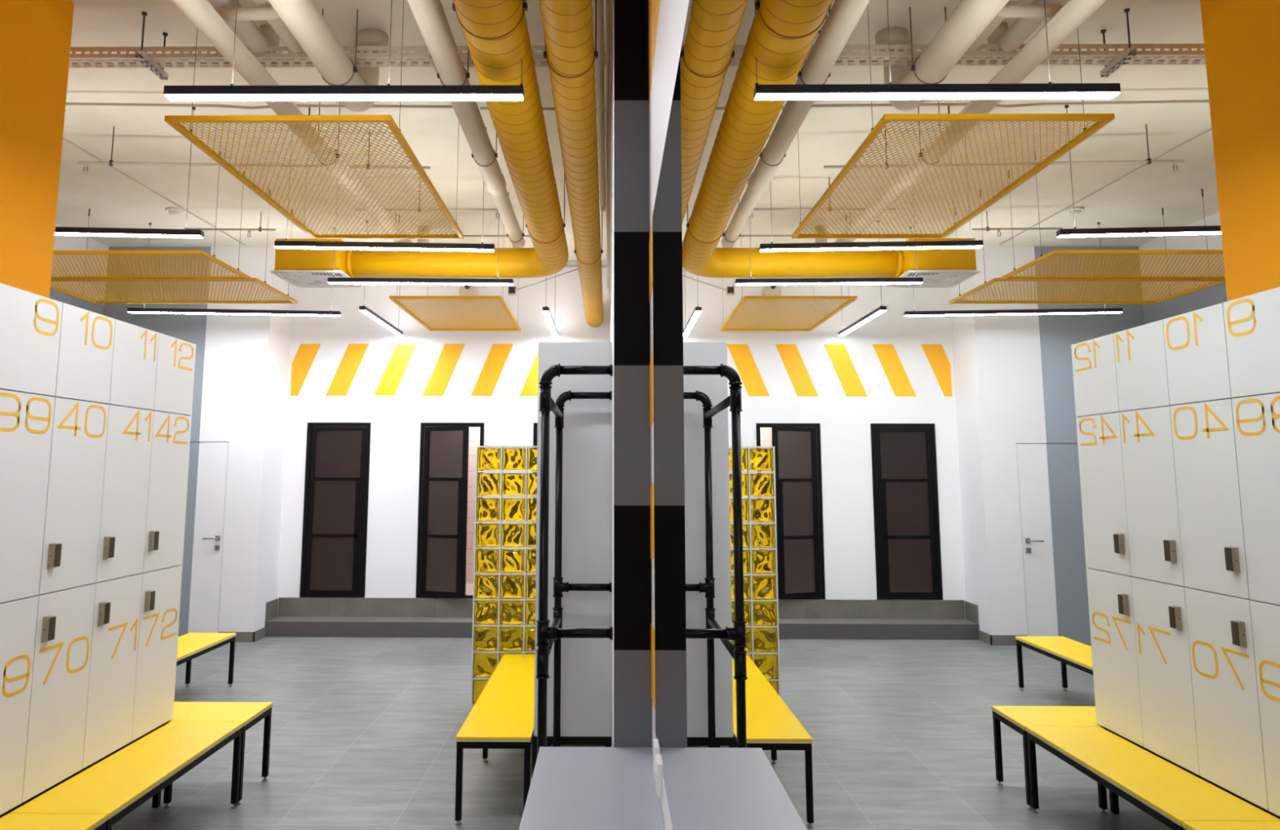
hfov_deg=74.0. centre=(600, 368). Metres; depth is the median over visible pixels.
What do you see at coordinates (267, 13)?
ceiling pipe
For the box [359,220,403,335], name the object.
led light bar
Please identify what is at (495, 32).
air duct
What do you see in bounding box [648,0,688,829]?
mirror edge
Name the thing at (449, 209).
pipe
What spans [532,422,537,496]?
door
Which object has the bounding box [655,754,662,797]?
wall socket
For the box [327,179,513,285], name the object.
led light bar
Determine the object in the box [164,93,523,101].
diffuser
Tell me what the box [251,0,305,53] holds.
ceiling pipe
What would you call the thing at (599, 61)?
ceiling pipe
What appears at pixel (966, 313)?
wall mirror
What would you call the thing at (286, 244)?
led light bar
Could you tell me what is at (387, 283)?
diffuser
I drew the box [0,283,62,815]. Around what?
locker
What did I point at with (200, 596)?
door
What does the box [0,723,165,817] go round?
stand
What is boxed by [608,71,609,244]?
cable
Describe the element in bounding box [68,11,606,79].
cable tray
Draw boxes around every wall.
[49,222,108,315]
[103,246,292,631]
[277,260,610,614]
[465,426,479,595]
[471,445,537,706]
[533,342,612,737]
[610,0,613,746]
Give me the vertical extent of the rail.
2.218 m
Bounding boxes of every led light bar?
[54,106,204,238]
[127,222,341,316]
[163,0,524,101]
[274,127,494,251]
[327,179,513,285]
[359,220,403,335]
[542,273,557,336]
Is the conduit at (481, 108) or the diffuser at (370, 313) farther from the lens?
the diffuser at (370, 313)
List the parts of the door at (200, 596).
lever handle, key plate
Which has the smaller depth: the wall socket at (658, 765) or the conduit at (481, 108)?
the wall socket at (658, 765)
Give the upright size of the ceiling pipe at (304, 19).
0.443 m
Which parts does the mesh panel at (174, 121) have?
frame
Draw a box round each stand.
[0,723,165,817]
[531,732,611,778]
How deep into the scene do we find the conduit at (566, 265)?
9.99 m
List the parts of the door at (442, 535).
glass pane, glass pane, glass pane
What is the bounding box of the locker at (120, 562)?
[82,319,159,768]
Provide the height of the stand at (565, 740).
0.432 m
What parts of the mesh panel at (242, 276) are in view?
frame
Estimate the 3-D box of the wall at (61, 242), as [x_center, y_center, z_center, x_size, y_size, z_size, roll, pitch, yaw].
[-5.663,0.018,3.275,0.200,4.280,11.990,0,-7,1]
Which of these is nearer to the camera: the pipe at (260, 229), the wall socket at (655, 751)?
the wall socket at (655, 751)
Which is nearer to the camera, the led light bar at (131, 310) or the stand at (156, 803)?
the stand at (156, 803)
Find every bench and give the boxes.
[0,813,107,829]
[9,721,243,829]
[165,702,272,805]
[176,632,235,687]
[454,654,534,826]
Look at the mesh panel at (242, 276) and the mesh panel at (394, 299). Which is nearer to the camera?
the mesh panel at (242, 276)
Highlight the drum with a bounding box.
[356,27,389,53]
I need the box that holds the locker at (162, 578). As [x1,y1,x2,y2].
[131,333,195,741]
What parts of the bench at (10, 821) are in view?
frame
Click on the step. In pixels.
(297, 617)
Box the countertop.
[519,746,664,829]
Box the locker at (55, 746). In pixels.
[22,302,115,803]
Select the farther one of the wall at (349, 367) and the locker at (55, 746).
the wall at (349, 367)
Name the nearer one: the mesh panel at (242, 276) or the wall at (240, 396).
the mesh panel at (242, 276)
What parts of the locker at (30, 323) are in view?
door, door, door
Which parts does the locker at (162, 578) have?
door, door, door, panel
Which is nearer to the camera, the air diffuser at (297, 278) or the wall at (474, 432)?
the air diffuser at (297, 278)
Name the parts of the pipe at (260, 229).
threaded rod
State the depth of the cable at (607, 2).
5.08 m
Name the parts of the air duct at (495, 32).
hanger rod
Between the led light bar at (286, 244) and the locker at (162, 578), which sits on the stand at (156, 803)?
the locker at (162, 578)
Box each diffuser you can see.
[54,232,203,238]
[128,311,340,316]
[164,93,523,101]
[270,270,361,287]
[275,246,493,251]
[328,282,512,285]
[360,310,402,335]
[542,311,557,336]
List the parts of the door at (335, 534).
glass pane, glass pane, glass pane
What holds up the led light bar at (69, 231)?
hanging from the ceiling
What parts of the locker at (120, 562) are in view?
door, door, door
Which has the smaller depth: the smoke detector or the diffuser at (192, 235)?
the diffuser at (192, 235)
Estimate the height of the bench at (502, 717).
0.430 m
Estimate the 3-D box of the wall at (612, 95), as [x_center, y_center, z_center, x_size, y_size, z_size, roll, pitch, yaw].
[0.139,0.404,6.267,0.117,4.280,7.060,0,-7,1]
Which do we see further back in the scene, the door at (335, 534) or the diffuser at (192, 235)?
the door at (335, 534)
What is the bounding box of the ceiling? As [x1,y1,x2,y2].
[55,0,611,260]
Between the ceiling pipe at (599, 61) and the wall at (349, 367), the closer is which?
the ceiling pipe at (599, 61)
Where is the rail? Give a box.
[535,363,613,756]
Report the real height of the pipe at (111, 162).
0.355 m
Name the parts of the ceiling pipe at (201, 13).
hanger rod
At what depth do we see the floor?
5.43 m
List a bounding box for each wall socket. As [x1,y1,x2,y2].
[653,738,658,778]
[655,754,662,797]
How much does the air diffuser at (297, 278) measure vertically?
0.029 m
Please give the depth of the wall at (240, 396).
9.31 m
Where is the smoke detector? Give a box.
[165,207,183,216]
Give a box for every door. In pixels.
[177,442,228,637]
[299,422,370,597]
[415,422,484,598]
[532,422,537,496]
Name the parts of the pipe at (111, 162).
threaded rod, threaded rod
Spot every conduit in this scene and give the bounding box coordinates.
[62,137,245,245]
[65,102,452,109]
[395,212,530,236]
[480,106,596,111]
[564,265,607,266]
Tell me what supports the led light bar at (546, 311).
hanging from the ceiling
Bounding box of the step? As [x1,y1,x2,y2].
[264,597,472,637]
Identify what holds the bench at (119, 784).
on the floor
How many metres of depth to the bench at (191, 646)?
6.87 m
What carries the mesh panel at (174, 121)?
hanging from the ceiling
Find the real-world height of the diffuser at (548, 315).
0.003 m
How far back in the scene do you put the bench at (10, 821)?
3.27 m
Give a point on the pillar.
(633, 701)
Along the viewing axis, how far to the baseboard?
8.94 m
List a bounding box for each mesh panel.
[50,189,297,303]
[51,151,250,279]
[164,0,463,239]
[389,215,520,330]
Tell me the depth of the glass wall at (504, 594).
6.62 m
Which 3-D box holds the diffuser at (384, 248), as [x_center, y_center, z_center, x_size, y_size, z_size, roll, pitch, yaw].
[-1.532,-0.854,6.053,1.538,0.003,0.057,0,-7,-3]
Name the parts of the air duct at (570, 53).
hanger rod, hanger rod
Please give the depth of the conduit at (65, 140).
7.49 m
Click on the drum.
(366, 37)
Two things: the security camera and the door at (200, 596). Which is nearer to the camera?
the door at (200, 596)
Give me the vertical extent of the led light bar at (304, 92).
0.904 m
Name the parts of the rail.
post, post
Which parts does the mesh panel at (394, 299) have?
frame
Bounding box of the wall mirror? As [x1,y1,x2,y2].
[652,0,1279,829]
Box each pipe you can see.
[76,125,430,173]
[171,0,429,243]
[186,211,275,237]
[208,0,279,53]
[214,6,279,21]
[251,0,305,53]
[267,0,379,111]
[354,177,500,218]
[407,0,524,248]
[593,0,605,211]
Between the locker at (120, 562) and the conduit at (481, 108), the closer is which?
the locker at (120, 562)
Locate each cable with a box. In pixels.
[605,0,609,288]
[608,0,613,293]
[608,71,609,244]
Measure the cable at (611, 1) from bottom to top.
0.034 m
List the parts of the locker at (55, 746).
door, door, door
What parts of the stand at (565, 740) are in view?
leg, frame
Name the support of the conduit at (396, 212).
attached to the ceiling
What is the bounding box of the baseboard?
[217,627,265,642]
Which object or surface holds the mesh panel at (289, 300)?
hanging from the ceiling
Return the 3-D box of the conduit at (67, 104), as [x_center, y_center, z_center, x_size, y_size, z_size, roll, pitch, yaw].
[-3.271,-1.774,5.668,4.534,0.058,0.088,0,-7,-2]
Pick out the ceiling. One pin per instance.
(142, 134)
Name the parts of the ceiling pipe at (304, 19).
hanger rod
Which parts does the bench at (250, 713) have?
seat, leg, frame, leg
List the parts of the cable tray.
threaded rod, threaded rod, rail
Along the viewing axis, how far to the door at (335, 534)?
9.71 m
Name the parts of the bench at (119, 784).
leg, frame, leg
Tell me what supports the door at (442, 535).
in the wall at (349, 367)
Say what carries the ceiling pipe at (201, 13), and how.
hanging from the ceiling
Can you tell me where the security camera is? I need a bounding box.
[458,284,477,301]
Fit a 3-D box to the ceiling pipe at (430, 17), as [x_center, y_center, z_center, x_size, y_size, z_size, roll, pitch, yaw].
[-0.802,-1.946,2.800,0.172,0.476,10.160,0,-7,1]
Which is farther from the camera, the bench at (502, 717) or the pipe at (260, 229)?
the pipe at (260, 229)
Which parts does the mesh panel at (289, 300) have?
frame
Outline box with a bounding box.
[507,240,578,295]
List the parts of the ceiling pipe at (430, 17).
hanger rod, hanger rod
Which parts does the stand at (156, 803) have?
leg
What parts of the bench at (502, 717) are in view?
leg, leg, frame, seat, leg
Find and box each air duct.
[274,0,568,278]
[539,0,603,327]
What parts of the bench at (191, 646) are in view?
leg, seat, frame, leg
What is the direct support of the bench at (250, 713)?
on the floor
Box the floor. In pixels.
[111,636,605,829]
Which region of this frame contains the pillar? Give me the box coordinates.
[613,0,652,747]
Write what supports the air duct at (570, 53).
hanging from the ceiling
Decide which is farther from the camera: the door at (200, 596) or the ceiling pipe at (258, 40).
the door at (200, 596)
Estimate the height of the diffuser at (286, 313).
0.003 m

